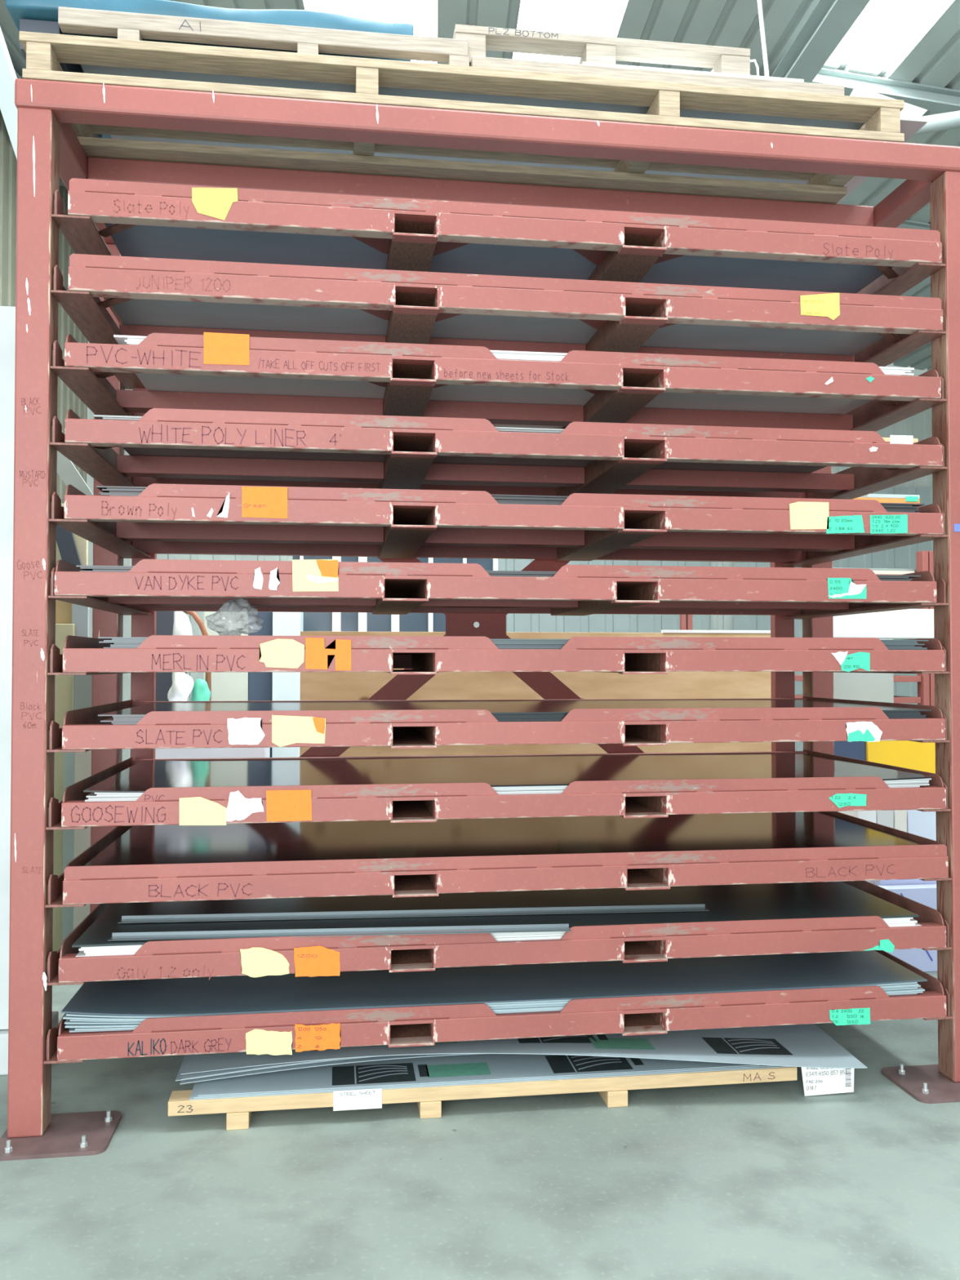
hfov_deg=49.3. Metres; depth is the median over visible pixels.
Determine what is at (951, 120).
duct
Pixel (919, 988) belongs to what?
metal sheet
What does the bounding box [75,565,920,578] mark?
metal sheet
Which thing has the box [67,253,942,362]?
tray
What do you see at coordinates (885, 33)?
skylight
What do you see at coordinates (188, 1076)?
sheet
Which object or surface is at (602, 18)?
skylight
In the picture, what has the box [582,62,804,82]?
board
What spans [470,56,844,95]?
bearer
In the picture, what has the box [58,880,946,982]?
tray
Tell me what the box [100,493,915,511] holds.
metal sheet
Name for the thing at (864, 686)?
board
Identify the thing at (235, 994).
metal sheet
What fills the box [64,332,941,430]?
tray
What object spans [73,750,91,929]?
board
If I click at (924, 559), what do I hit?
rack
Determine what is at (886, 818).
carton
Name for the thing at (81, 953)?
metal sheet
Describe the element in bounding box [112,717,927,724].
metal sheet
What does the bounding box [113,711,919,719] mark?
metal sheet
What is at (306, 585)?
tray
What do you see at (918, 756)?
panel
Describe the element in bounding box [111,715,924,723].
metal sheet
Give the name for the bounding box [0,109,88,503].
wall
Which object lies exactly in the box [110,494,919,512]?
metal sheet
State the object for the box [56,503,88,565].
board
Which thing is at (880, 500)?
plank
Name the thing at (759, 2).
hanging rod
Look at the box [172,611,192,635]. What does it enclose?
wrapped bundle
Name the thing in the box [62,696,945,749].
tray
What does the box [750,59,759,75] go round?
cable loop
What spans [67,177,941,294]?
tray
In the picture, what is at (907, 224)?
roof beam
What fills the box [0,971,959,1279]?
floor
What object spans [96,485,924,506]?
metal sheet
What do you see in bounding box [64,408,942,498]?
tray
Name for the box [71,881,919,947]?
metal sheet
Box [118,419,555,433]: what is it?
metal sheet
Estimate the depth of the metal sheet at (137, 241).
3.69 m
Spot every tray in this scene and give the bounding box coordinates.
[53,559,937,616]
[57,950,946,1061]
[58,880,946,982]
[61,749,946,826]
[62,635,944,674]
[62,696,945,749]
[62,811,948,904]
[63,483,943,562]
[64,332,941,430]
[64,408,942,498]
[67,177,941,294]
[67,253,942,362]
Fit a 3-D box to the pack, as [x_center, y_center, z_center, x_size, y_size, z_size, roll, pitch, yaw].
[2.089,1.290,4.858,0.530,0.448,0.140,0,-1,-8]
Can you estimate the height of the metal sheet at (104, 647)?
0.004 m
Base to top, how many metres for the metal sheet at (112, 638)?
0.006 m
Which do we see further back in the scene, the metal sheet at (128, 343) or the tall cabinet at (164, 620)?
the tall cabinet at (164, 620)
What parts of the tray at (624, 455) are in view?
plate, plate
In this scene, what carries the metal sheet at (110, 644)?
on the metal sheet at (110, 646)
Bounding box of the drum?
[834,741,866,760]
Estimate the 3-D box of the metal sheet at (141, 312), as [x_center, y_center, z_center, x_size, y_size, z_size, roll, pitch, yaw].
[0.098,-1.107,3.850,2.720,0.004,0.981,0,-1,-8]
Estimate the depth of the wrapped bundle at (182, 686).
5.79 m
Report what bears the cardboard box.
on the block
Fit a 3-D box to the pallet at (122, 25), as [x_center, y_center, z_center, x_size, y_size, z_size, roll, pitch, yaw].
[-0.698,-1.875,3.550,1.265,0.101,0.551,0,-1,-8]
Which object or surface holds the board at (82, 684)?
on the floor
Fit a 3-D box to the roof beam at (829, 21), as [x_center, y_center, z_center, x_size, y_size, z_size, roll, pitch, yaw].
[1.891,-3.551,7.806,0.186,0.750,9.998,0,-1,-3]
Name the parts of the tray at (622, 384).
plate, gusset plate, gusset plate, gusset plate, plate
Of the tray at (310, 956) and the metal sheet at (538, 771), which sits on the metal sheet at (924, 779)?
the metal sheet at (538, 771)
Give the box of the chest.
[155,747,270,759]
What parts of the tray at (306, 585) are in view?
plate, plate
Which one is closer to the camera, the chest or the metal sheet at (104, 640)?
the metal sheet at (104, 640)
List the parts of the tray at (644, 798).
plate, plate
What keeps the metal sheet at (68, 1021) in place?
on the metal sheet at (919, 988)
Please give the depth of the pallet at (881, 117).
3.48 m
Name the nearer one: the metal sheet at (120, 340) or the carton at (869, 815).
the metal sheet at (120, 340)
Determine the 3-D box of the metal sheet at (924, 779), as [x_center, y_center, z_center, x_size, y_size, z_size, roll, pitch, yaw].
[0.111,0.475,3.814,2.695,0.011,0.985,0,-1,-8]
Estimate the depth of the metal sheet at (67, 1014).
3.21 m
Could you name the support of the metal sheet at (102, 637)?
on the metal sheet at (112, 638)
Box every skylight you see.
[302,0,437,63]
[512,0,628,64]
[824,0,954,75]
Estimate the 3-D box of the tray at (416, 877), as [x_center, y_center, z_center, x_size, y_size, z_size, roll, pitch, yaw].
[0.089,0.750,3.832,2.830,0.120,1.071,0,-1,-8]
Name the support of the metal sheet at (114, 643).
on the metal sheet at (110, 644)
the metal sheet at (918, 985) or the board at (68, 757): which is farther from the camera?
the board at (68, 757)
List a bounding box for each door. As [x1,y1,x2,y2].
[0,306,58,1075]
[497,487,933,751]
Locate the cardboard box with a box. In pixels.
[299,629,771,756]
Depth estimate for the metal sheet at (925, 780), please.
3.32 m
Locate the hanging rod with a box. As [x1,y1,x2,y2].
[757,0,768,76]
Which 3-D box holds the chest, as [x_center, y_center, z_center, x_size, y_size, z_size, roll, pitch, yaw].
[-1.500,0.969,5.871,0.609,1.136,0.350,0,-1,-8]
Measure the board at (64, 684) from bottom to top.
1.589 m
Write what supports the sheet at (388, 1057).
on the sheet at (477, 1067)
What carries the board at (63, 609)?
on the floor
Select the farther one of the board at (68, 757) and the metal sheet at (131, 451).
the board at (68, 757)
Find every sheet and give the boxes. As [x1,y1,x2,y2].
[4,0,413,138]
[61,950,927,1016]
[62,983,918,1020]
[64,986,917,1024]
[65,986,924,1027]
[66,982,917,1017]
[69,992,917,1032]
[70,984,920,1022]
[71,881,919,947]
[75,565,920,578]
[75,922,921,956]
[75,991,923,1030]
[79,919,910,951]
[80,64,928,204]
[80,567,908,578]
[80,570,911,581]
[80,917,913,948]
[83,753,933,792]
[84,785,919,801]
[84,811,923,866]
[84,919,917,952]
[85,922,915,955]
[86,782,928,797]
[88,782,929,799]
[92,568,911,580]
[93,414,564,431]
[94,777,931,794]
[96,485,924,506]
[97,699,932,715]
[97,779,928,795]
[98,492,919,511]
[98,636,928,641]
[98,641,924,644]
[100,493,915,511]
[100,714,926,721]
[102,417,562,433]
[102,488,917,508]
[103,640,917,644]
[103,647,927,649]
[104,222,893,293]
[106,297,883,355]
[106,488,911,506]
[109,491,918,509]
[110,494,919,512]
[110,644,921,647]
[110,645,927,648]
[111,638,916,642]
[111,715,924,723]
[112,711,919,717]
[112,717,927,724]
[113,334,914,371]
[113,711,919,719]
[113,713,920,719]
[114,643,915,646]
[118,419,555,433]
[122,447,826,492]
[124,339,904,373]
[127,338,911,373]
[127,342,913,376]
[132,344,891,375]
[135,373,872,428]
[175,1054,375,1080]
[179,1053,475,1084]
[180,1023,866,1074]
[181,1057,346,1079]
[189,1066,791,1100]
[193,1065,775,1097]
[198,1053,759,1096]
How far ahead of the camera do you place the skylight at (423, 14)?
6.83 m
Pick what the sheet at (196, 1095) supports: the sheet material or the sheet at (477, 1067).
the sheet at (477, 1067)
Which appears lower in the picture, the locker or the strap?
the strap
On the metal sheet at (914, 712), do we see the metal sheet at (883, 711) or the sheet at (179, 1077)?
the metal sheet at (883, 711)
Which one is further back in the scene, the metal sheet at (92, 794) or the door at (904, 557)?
the door at (904, 557)
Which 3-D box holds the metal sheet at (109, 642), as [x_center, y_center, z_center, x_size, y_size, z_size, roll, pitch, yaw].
[0.105,0.022,3.823,2.664,0.005,0.987,0,-1,-8]
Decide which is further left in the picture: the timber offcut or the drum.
the drum
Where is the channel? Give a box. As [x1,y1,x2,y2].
[57,450,93,495]
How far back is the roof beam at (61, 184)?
10.50 m
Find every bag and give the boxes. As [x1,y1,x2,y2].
[191,678,210,701]
[204,597,263,635]
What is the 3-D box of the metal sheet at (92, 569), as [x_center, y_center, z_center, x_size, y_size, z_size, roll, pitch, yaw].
[0.077,-0.197,3.822,2.651,0.005,0.960,0,-1,-8]
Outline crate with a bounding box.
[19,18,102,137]
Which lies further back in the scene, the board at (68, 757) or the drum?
the drum
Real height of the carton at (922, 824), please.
0.713 m
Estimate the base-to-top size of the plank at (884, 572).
0.022 m
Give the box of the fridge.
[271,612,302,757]
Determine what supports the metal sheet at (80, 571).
on the metal sheet
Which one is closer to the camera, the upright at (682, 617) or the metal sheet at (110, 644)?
the metal sheet at (110, 644)
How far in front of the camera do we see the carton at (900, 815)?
5.01 m
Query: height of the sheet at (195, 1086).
0.002 m
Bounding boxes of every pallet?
[18,31,904,204]
[57,6,469,66]
[168,1066,853,1129]
[453,24,750,75]
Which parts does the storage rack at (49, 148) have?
post, plate, support rail, support rail, support rail, support rail, support rail, support rail, support rail, support rail, support rail, support rail, support rail, support rail, post, brace plate, post, support rail, support rail, support rail, support rail, support rail, support rail, support rail, plate, support rail, support rail, support rail, support rail, support rail, post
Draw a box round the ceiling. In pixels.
[0,0,959,370]
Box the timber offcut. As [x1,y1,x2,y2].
[882,437,918,442]
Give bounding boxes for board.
[52,623,75,951]
[55,600,71,623]
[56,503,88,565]
[62,751,75,942]
[71,603,88,637]
[73,675,92,710]
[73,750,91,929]
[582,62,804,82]
[832,567,916,572]
[833,608,933,638]
[833,639,893,702]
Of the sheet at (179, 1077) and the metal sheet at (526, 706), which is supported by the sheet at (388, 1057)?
the sheet at (179, 1077)
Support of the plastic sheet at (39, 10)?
on the pallet at (122, 25)
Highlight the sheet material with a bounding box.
[107,924,571,940]
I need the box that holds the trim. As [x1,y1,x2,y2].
[117,903,709,923]
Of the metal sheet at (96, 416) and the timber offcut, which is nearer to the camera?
the metal sheet at (96, 416)
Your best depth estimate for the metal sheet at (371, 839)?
3.71 m
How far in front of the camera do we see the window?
4.99 m
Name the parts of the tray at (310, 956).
plate, plate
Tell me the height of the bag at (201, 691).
0.161 m
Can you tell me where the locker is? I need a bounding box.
[248,612,272,757]
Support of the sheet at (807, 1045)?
on the sheet at (179, 1077)
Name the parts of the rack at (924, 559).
shelf arm, shelf arm, rack post, rack post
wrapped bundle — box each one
[167,672,193,701]
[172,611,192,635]
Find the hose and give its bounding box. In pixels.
[184,611,211,701]
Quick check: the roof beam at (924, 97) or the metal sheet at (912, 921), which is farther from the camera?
the roof beam at (924, 97)
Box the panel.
[866,740,935,773]
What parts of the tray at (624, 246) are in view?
plate, gusset plate, gusset plate, gusset plate, gusset plate, plate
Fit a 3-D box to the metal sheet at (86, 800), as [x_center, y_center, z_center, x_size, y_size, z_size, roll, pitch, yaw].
[0.076,0.497,3.811,2.682,0.006,0.986,0,-1,-8]
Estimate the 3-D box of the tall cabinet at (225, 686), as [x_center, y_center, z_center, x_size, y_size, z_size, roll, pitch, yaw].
[-1.591,0.663,6.648,0.268,1.783,0.500,0,-1,-8]
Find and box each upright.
[680,614,686,630]
[685,614,692,630]
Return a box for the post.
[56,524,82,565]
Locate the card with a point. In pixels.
(909, 499)
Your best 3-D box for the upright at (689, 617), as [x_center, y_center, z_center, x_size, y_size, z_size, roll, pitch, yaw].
[1.825,0.638,9.117,0.041,1.941,0.060,0,-1,-8]
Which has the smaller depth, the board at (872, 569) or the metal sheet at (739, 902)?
the metal sheet at (739, 902)
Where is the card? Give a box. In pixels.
[906,496,918,502]
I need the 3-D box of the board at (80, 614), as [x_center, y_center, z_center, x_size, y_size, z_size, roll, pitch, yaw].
[-1.874,0.661,4.895,0.074,1.707,0.025,0,-1,-8]
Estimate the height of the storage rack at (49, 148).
3.168 m
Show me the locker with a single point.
(260, 683)
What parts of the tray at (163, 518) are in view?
plate, plate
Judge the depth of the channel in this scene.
4.96 m
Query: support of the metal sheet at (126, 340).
on the metal sheet at (128, 343)
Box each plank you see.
[852,497,919,503]
[860,493,919,498]
[872,570,914,574]
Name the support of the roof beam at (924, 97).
attached to the ceiling
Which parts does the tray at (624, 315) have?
plate, gusset plate, gusset plate, gusset plate, gusset plate, plate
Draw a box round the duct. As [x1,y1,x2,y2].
[906,111,959,134]
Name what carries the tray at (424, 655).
on the storage rack at (49, 148)
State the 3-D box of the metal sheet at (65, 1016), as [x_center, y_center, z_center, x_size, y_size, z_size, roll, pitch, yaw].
[0.043,1.150,3.786,2.726,0.025,0.980,0,-1,-8]
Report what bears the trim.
on the metal sheet at (739, 902)
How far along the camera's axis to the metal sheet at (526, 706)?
3.79 m
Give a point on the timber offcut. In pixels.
(886, 439)
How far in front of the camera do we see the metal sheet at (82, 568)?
3.33 m
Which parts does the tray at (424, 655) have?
plate, plate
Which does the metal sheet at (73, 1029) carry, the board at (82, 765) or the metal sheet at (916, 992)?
the metal sheet at (916, 992)
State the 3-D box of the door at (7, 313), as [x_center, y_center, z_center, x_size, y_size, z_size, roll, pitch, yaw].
[-2.369,0.159,3.619,1.710,2.657,0.230,0,-1,-8]
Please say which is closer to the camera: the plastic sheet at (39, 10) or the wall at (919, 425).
the plastic sheet at (39, 10)
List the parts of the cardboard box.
white strip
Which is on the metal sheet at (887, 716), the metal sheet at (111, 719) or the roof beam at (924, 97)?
the metal sheet at (111, 719)
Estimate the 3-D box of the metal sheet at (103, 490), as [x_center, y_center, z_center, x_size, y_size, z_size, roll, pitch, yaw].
[0.099,-0.440,3.825,2.640,0.005,0.971,0,-1,-8]
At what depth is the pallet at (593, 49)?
3.48 m
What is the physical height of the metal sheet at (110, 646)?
0.004 m
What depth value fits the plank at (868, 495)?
6.01 m
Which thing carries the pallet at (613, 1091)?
on the floor
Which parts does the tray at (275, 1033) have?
plate, plate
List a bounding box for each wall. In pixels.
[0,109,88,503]
[86,341,933,761]
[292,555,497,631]
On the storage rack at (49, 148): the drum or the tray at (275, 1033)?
the tray at (275, 1033)
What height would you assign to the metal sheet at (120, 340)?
0.008 m
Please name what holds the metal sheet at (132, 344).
on the metal sheet at (152, 382)
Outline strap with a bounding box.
[900,893,933,960]
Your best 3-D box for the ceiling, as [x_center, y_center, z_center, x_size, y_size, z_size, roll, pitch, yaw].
[0.059,-4.009,7.510,19.393,3.249,10.587,0,-1,-3]
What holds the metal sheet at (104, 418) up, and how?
on the metal sheet at (118, 420)
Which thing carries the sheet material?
on the metal sheet at (739, 902)
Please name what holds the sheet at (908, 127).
on the pallet at (881, 117)
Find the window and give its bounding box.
[0,26,17,159]
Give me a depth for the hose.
5.99 m
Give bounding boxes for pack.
[875,879,937,971]
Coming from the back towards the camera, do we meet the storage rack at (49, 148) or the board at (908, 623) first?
the board at (908, 623)
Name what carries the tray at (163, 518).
on the storage rack at (49, 148)
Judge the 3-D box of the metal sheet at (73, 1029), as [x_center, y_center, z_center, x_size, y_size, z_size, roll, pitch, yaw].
[0.051,1.185,3.789,2.711,0.008,0.965,0,-1,-8]
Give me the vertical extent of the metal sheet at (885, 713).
0.005 m
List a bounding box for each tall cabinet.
[155,611,186,701]
[203,611,248,701]
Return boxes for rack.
[0,78,959,1160]
[794,435,934,706]
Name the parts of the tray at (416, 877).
plate, plate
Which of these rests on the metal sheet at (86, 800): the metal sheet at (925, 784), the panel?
the metal sheet at (925, 784)
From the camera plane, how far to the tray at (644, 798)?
3.32 m
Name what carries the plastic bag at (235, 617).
on the metal sheet at (102, 637)
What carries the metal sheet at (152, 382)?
on the tray at (622, 384)
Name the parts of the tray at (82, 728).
plate, plate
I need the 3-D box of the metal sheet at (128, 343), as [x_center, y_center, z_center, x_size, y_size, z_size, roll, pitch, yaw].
[0.128,-0.890,3.846,2.561,0.006,0.982,0,-1,-8]
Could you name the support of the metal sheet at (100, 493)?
on the metal sheet at (100, 494)
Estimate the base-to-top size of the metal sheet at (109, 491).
0.005 m
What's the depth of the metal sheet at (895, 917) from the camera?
3.15 m
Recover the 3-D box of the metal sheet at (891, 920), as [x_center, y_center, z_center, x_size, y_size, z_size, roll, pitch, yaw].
[0.051,0.941,3.797,2.661,0.007,0.975,0,-1,-8]
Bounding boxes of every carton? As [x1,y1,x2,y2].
[837,810,875,884]
[875,809,893,828]
[893,809,906,831]
[906,809,936,840]
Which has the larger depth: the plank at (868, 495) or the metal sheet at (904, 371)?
the plank at (868, 495)
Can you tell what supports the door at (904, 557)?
in the wall at (919, 425)
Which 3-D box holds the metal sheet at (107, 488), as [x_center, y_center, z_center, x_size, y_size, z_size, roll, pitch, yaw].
[0.096,-0.444,3.833,2.611,0.006,0.977,0,-1,-8]
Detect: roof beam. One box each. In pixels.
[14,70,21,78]
[19,75,930,230]
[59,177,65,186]
[770,0,870,83]
[811,66,959,113]
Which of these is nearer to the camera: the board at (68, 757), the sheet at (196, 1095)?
the sheet at (196, 1095)
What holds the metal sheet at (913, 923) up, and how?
on the metal sheet at (81, 953)

